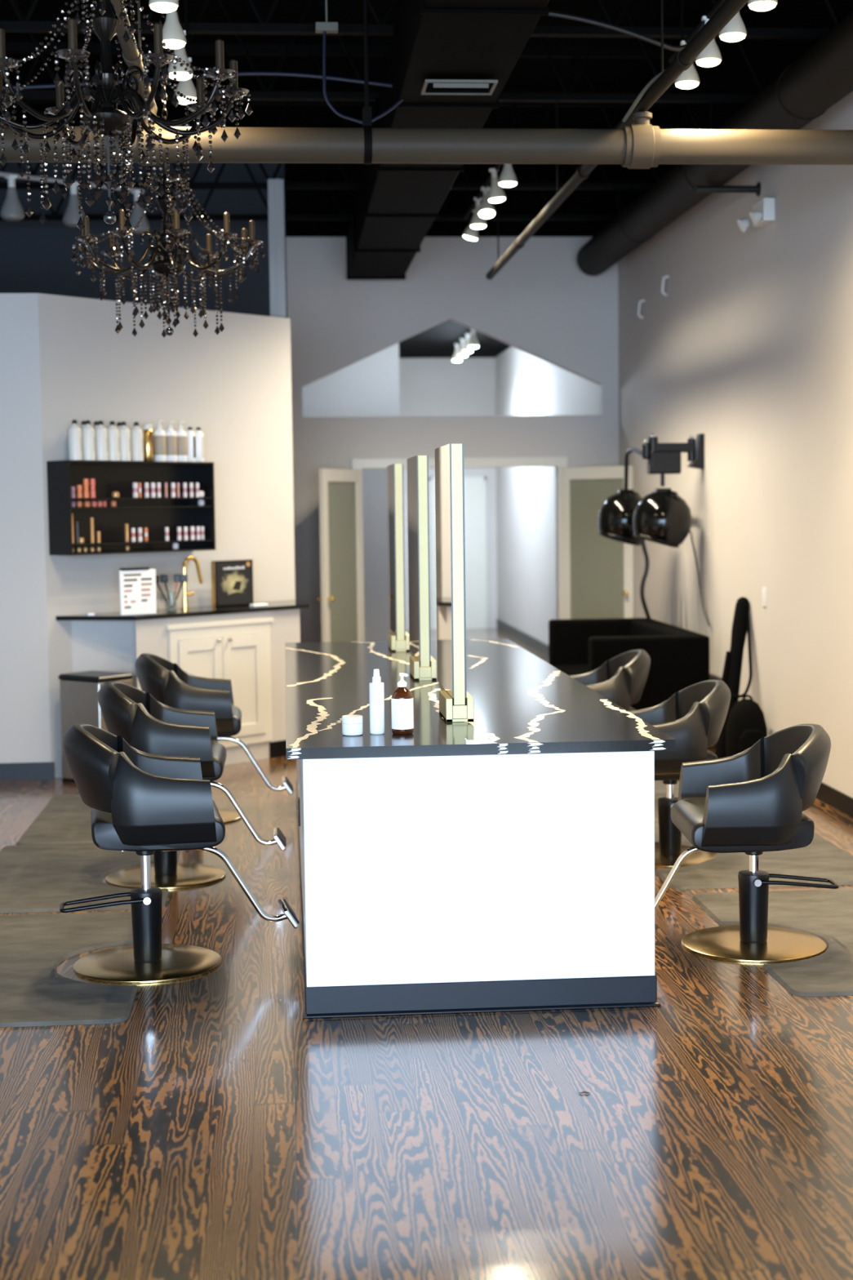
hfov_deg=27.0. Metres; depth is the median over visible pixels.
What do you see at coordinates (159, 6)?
lamp
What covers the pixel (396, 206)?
duct
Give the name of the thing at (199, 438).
shampoo bottle
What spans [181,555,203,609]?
faucet
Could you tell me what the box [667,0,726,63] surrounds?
track
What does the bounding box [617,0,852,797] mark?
wall
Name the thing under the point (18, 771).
baseboard
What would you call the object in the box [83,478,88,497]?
tube
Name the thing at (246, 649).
base cabinet
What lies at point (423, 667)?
mirror
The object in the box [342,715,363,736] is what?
jar
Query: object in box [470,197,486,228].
lamp
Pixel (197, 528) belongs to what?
tube
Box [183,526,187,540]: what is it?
tube
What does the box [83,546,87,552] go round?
pot
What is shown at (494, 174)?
socket
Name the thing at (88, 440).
bottle
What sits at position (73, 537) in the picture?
stick
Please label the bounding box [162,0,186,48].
lamp
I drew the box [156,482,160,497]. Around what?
tube
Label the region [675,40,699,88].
lamp
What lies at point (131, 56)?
pipe
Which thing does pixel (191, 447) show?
shampoo bottle
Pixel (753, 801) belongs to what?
salon chair
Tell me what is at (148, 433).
spray can
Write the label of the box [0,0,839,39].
joist
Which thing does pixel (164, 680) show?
salon chair
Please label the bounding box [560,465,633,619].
glazed door
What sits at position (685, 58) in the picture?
rail
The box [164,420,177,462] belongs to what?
pump bottle
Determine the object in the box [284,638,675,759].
island countertop
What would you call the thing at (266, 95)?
joist
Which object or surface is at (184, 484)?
tube
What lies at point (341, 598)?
glazed door
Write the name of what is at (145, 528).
tube
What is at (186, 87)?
lamp
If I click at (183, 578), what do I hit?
brush
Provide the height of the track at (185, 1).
0.951 m
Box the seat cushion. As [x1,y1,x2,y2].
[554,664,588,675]
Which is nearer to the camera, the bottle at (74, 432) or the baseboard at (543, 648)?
the bottle at (74, 432)
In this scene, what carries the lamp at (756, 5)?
attached to the track at (717, 5)
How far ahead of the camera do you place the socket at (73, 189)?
12.19 m
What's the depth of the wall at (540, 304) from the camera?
16.07 m
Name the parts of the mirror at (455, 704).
glass, frame, glass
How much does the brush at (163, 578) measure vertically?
0.225 m
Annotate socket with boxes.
[4,174,17,187]
[70,182,79,194]
[131,189,143,201]
[473,197,482,205]
[480,186,489,195]
[488,168,498,177]
[701,15,709,23]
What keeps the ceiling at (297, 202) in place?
attached to the wall at (540, 304)
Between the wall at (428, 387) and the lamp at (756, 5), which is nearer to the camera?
the lamp at (756, 5)
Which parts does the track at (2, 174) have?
track rail, hanger rod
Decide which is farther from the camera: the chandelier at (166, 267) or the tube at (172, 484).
the tube at (172, 484)
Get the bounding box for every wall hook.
[637,299,644,319]
[661,275,669,296]
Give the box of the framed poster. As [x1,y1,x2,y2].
[211,559,253,607]
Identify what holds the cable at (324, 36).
hanging from the junction box
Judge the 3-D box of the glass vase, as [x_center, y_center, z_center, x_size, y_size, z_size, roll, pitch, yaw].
[-1.702,-0.263,11.866,0.080,0.130,0.080,-1,4,-5]
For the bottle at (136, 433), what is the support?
on the wall shelf
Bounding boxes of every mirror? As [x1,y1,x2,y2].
[386,463,410,651]
[407,455,436,680]
[435,443,474,722]
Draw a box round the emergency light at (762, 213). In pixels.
[737,197,775,231]
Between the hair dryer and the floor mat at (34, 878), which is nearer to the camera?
the floor mat at (34, 878)
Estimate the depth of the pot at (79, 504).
11.30 m
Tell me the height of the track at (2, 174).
0.956 m
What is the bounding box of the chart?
[118,567,156,615]
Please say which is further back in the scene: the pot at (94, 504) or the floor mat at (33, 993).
the pot at (94, 504)
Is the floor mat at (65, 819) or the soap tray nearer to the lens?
the floor mat at (65, 819)
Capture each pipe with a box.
[0,0,852,168]
[110,0,156,112]
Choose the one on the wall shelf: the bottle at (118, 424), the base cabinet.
the bottle at (118, 424)
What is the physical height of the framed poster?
0.315 m
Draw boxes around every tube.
[71,486,75,498]
[76,484,82,497]
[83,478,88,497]
[89,478,95,497]
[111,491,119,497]
[131,528,135,542]
[132,482,137,497]
[137,482,141,497]
[137,527,142,542]
[144,482,148,497]
[144,527,147,541]
[150,482,155,497]
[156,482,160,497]
[164,482,167,497]
[164,527,168,541]
[170,482,175,497]
[176,482,179,497]
[177,526,181,540]
[182,482,186,497]
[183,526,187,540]
[189,482,193,497]
[190,526,194,540]
[195,482,199,497]
[195,526,199,539]
[200,526,204,539]
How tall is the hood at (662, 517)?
0.440 m
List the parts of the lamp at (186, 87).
bulb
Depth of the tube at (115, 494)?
11.52 m
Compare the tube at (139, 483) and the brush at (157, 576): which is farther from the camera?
the brush at (157, 576)
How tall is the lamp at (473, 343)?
0.221 m
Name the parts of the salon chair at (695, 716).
armrest, seat plate, armrest, plate, seat, backrest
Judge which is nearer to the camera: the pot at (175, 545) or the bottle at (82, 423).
the bottle at (82, 423)
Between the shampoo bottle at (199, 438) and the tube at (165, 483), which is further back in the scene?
the shampoo bottle at (199, 438)
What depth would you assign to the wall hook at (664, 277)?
14.08 m
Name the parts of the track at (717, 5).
hanger rod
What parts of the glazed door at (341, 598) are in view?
door knob, frosted pane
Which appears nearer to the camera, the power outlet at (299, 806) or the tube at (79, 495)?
the power outlet at (299, 806)
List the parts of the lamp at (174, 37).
bulb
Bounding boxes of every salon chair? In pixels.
[59,723,299,983]
[97,681,286,889]
[134,653,293,823]
[570,649,650,711]
[628,680,731,868]
[654,724,839,963]
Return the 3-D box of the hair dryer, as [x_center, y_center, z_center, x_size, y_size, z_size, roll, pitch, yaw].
[1.698,-0.838,13.397,0.523,1.402,1.366,-2,5,-13]
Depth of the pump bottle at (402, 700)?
6.26 m
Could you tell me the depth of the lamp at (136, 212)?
12.49 m
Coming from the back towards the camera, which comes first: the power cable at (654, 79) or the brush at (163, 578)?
the brush at (163, 578)
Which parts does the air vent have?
blade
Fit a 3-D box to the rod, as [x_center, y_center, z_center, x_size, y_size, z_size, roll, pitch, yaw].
[1.926,-2.881,11.365,0.410,0.090,0.090,-1,4,-5]
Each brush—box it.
[155,575,166,602]
[160,574,168,591]
[173,574,179,591]
[176,574,187,600]
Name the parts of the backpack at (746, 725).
handle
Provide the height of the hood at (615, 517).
0.440 m
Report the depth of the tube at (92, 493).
11.38 m
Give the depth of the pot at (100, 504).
11.43 m
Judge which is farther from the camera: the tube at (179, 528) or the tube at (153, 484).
the tube at (179, 528)
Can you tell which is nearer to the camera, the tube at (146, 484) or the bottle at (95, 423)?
the bottle at (95, 423)
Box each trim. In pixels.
[267,178,285,318]
[351,457,568,641]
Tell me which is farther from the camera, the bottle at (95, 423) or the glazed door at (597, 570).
the glazed door at (597, 570)
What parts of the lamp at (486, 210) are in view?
bulb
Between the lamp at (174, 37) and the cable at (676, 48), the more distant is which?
the cable at (676, 48)
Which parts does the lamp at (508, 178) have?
bulb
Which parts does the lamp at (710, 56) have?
bulb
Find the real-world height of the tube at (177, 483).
0.100 m
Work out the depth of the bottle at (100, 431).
11.41 m
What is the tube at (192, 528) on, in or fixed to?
on the wall shelf
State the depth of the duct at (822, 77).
10.16 m
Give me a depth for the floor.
5.00 m
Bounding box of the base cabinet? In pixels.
[71,608,300,764]
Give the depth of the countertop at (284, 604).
11.78 m
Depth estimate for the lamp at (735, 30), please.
7.75 m
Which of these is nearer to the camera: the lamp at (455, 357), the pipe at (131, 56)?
the pipe at (131, 56)
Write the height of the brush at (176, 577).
0.225 m
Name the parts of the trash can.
lid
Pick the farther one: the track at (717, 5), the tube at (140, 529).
the tube at (140, 529)
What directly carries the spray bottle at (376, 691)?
on the island countertop
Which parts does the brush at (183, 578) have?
handle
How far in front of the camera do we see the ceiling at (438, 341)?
22.25 m
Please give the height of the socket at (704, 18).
0.070 m
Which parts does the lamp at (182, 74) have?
bulb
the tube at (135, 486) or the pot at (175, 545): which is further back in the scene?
the pot at (175, 545)
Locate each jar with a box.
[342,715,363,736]
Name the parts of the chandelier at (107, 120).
arm, arm, arm, arm, arm, arm, arm, arm, arm, arm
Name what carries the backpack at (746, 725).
on the floor
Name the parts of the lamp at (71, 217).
bulb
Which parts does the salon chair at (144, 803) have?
backrest, pump lever, seat plate, plate, seat, armrest, armrest, foot plate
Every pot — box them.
[71,501,75,507]
[76,501,82,507]
[76,546,81,552]
[79,537,84,543]
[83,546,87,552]
[84,500,90,507]
[89,546,94,552]
[91,500,97,506]
[96,546,101,551]
[97,500,102,506]
[102,500,106,506]
[111,500,116,506]
[124,545,129,551]
[172,542,178,549]
[197,499,204,506]
[199,490,204,497]
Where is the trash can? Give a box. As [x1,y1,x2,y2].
[57,671,132,783]
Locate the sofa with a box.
[548,617,709,710]
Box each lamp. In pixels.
[0,174,24,221]
[62,182,84,227]
[128,189,149,233]
[148,0,178,13]
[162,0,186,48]
[167,30,193,79]
[174,57,196,104]
[452,343,462,361]
[457,337,467,356]
[462,209,478,239]
[462,333,473,352]
[468,328,479,347]
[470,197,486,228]
[478,186,495,217]
[488,168,506,202]
[498,164,517,186]
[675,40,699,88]
[695,15,721,66]
[719,11,746,41]
[747,0,777,11]
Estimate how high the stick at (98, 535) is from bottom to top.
0.075 m
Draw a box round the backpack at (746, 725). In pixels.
[725,694,767,756]
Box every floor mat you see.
[0,843,181,913]
[0,911,137,1027]
[15,794,93,844]
[654,780,679,822]
[654,823,852,889]
[692,888,852,996]
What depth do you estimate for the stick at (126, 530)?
11.61 m
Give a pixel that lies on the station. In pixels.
(503, 860)
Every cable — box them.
[2,71,392,89]
[322,31,403,124]
[548,10,705,51]
[622,69,665,122]
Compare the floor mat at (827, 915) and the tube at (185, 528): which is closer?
the floor mat at (827, 915)
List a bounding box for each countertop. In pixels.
[55,600,309,620]
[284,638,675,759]
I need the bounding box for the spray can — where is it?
[142,423,153,461]
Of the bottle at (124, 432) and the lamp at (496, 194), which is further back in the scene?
the lamp at (496, 194)
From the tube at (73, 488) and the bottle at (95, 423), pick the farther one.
the bottle at (95, 423)
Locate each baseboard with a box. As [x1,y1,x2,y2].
[0,761,54,780]
[496,618,548,657]
[816,782,852,817]
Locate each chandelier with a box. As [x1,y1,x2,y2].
[0,0,253,231]
[71,12,264,337]
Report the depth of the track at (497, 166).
12.49 m
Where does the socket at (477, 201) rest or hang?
attached to the lamp at (477, 221)
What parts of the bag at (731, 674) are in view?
handle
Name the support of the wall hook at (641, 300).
attached to the wall at (748, 348)
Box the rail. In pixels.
[485,0,749,279]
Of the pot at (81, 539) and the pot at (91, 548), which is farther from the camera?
the pot at (91, 548)
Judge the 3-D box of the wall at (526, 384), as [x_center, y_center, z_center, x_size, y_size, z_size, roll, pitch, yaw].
[1.337,-2.057,20.495,0.100,4.400,8.160,-1,4,-5]
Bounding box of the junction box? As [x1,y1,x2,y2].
[315,0,337,33]
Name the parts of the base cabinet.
cabinet door, frame, cabinet door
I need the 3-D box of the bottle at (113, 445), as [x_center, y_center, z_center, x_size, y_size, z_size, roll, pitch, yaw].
[-2.033,-1.288,11.519,0.085,0.259,0.085,3,6,40]
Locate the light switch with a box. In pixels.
[762,587,766,606]
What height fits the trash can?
0.688 m
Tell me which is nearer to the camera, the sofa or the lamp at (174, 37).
the lamp at (174, 37)
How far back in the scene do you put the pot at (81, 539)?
11.33 m
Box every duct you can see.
[346,0,549,279]
[576,11,852,275]
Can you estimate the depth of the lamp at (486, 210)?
12.49 m
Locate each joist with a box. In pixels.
[0,0,763,103]
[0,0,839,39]
[0,99,672,190]
[0,162,622,220]
[4,42,719,128]
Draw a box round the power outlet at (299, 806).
[297,797,300,826]
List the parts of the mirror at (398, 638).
glass, frame, glass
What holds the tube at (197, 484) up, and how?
on the wall shelf
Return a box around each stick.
[71,513,74,543]
[74,521,79,543]
[89,517,94,543]
[96,531,100,542]
[124,524,128,542]
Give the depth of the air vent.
8.32 m
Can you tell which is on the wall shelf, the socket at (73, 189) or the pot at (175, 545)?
the pot at (175, 545)
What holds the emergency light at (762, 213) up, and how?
attached to the wall at (748, 348)
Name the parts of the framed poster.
trim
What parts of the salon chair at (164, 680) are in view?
backrest, armrest, armrest, plate, seat, foot plate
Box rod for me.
[695,182,760,196]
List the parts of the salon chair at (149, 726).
backrest, plate, armrest, armrest, seat, foot plate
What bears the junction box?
hanging from the ceiling at (531, 75)
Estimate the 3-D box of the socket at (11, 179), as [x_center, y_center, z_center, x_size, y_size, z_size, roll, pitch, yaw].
[-2.780,-3.064,11.909,0.081,0.094,0.049,-1,4,-5]
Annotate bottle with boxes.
[67,419,82,460]
[80,421,85,430]
[81,420,95,460]
[93,421,97,429]
[94,420,108,461]
[106,421,119,461]
[116,422,120,428]
[118,421,130,461]
[129,422,143,461]
[153,420,166,461]
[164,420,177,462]
[175,421,187,462]
[186,426,195,462]
[194,426,204,462]
[368,668,384,734]
[391,672,413,734]
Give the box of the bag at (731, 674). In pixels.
[715,596,752,758]
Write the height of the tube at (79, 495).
0.085 m
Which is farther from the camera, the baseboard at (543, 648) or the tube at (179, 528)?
the baseboard at (543, 648)
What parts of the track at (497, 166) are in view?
hanger rod, track rail, hanger rod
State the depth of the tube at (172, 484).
11.90 m
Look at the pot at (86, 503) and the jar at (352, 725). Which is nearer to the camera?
the jar at (352, 725)
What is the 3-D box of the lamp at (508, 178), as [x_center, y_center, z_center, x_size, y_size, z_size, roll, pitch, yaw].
[0.517,-3.001,11.323,0.120,0.221,0.120,-1,4,-5]
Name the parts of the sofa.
armrest, armrest, backrest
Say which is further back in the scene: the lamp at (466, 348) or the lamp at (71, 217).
the lamp at (466, 348)
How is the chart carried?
on the countertop at (284, 604)
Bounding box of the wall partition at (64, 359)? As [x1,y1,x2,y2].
[0,293,295,778]
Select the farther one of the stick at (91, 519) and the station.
the stick at (91, 519)
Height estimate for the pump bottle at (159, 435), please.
0.277 m
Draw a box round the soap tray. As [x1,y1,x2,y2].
[249,603,267,606]
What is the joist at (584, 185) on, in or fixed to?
attached to the wall
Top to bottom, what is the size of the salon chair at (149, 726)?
0.927 m
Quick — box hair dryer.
[597,433,710,626]
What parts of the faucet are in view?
handle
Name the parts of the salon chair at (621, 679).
armrest, armrest, backrest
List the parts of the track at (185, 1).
hanger rod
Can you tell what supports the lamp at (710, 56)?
attached to the track at (717, 5)
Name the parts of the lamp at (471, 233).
bulb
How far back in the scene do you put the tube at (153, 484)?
11.76 m
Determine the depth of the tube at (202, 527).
12.12 m
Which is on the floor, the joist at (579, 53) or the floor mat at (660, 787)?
the floor mat at (660, 787)
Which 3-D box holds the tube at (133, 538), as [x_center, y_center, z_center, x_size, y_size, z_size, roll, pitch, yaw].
[-1.924,-0.689,11.664,0.025,0.092,0.026,3,6,40]
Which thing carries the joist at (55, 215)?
attached to the wall
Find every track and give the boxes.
[0,54,144,192]
[176,0,188,57]
[453,328,473,346]
[463,69,514,220]
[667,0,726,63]
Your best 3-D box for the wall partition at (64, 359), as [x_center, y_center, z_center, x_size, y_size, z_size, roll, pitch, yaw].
[-3.260,-0.656,11.592,5.314,3.085,1.151,-2,5,-22]
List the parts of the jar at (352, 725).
lid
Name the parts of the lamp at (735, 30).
bulb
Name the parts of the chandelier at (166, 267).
arm, arm, arm, arm, chain, crown plate, arm, arm, arm, arm, arm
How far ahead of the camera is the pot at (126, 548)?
11.62 m
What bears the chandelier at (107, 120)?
hanging from the ceiling at (531, 75)
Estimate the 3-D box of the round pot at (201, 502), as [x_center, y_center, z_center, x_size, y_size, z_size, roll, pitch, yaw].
[-1.535,-0.935,12.106,0.044,0.045,0.044,3,6,40]
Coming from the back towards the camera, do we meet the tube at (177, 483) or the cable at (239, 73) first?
the tube at (177, 483)
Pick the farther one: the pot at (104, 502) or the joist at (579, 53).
the joist at (579, 53)
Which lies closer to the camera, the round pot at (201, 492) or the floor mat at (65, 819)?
the floor mat at (65, 819)
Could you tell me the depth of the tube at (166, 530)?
11.87 m
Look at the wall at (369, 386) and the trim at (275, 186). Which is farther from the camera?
the wall at (369, 386)
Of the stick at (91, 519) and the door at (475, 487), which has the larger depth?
the door at (475, 487)
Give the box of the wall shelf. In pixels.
[46,460,215,555]
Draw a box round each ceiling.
[0,0,750,128]
[284,163,617,236]
[399,319,511,358]
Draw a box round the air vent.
[421,79,497,95]
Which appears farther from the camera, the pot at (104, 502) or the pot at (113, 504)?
the pot at (113, 504)
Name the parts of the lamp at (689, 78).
bulb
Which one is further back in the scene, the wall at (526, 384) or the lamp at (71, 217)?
the wall at (526, 384)
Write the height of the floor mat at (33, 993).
0.013 m
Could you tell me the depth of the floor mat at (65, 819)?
9.71 m
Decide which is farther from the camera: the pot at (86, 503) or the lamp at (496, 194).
the lamp at (496, 194)
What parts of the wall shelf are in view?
panel, panel, panel, panel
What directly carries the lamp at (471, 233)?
attached to the track at (497, 166)
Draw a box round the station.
[284,638,675,1018]
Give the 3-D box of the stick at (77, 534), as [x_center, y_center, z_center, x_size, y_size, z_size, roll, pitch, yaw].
[-2.224,-0.683,11.312,0.026,0.140,0.026,3,6,40]
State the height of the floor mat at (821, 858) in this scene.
0.013 m
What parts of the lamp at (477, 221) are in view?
bulb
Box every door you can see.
[315,468,364,641]
[429,476,488,629]
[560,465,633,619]
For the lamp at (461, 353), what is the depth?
21.26 m
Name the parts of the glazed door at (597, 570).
frosted pane, door knob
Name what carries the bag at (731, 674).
on the floor
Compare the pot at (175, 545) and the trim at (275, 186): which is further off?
the trim at (275, 186)
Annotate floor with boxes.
[0,627,852,1279]
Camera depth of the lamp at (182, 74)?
8.34 m
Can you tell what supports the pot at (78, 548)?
on the wall shelf
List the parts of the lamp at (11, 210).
bulb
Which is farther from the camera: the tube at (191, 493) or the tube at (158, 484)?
the tube at (191, 493)
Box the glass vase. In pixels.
[165,590,177,610]
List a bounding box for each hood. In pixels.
[597,488,645,546]
[632,488,692,548]
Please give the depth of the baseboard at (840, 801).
9.97 m
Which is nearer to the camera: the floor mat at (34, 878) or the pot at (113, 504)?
the floor mat at (34, 878)
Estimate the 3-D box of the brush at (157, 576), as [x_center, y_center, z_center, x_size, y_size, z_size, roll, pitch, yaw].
[-1.766,-0.319,11.834,0.127,0.226,0.026,-2,5,-18]
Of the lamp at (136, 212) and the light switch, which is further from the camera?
the lamp at (136, 212)
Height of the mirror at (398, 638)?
1.030 m
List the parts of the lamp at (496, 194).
bulb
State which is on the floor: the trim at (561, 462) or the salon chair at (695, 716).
the salon chair at (695, 716)
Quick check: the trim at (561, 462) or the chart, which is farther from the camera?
the trim at (561, 462)
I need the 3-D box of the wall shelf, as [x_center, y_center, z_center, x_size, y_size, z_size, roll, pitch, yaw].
[-1.926,-0.875,11.711,0.218,0.596,1.235,3,6,40]
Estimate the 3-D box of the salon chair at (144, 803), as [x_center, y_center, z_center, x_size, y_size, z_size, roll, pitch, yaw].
[-0.947,0.769,6.757,0.890,0.927,0.655,-2,4,-11]
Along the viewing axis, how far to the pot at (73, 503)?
11.26 m
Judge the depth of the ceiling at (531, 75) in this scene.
12.71 m
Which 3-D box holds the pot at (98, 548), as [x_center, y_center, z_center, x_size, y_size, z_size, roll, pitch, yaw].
[-2.110,-0.584,11.451,0.028,0.036,0.028,3,6,40]
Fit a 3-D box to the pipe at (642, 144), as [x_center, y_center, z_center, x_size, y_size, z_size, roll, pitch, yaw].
[-1.633,-2.592,7.842,8.070,0.929,0.560,-1,4,-5]
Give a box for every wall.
[0,162,618,642]
[302,342,399,641]
[399,357,497,629]
[495,346,599,644]
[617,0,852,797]
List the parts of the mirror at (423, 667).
glass, frame, glass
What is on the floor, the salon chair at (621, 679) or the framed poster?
the salon chair at (621, 679)
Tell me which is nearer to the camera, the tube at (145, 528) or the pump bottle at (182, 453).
the tube at (145, 528)
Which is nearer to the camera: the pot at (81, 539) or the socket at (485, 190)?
the pot at (81, 539)
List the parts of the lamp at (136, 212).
bulb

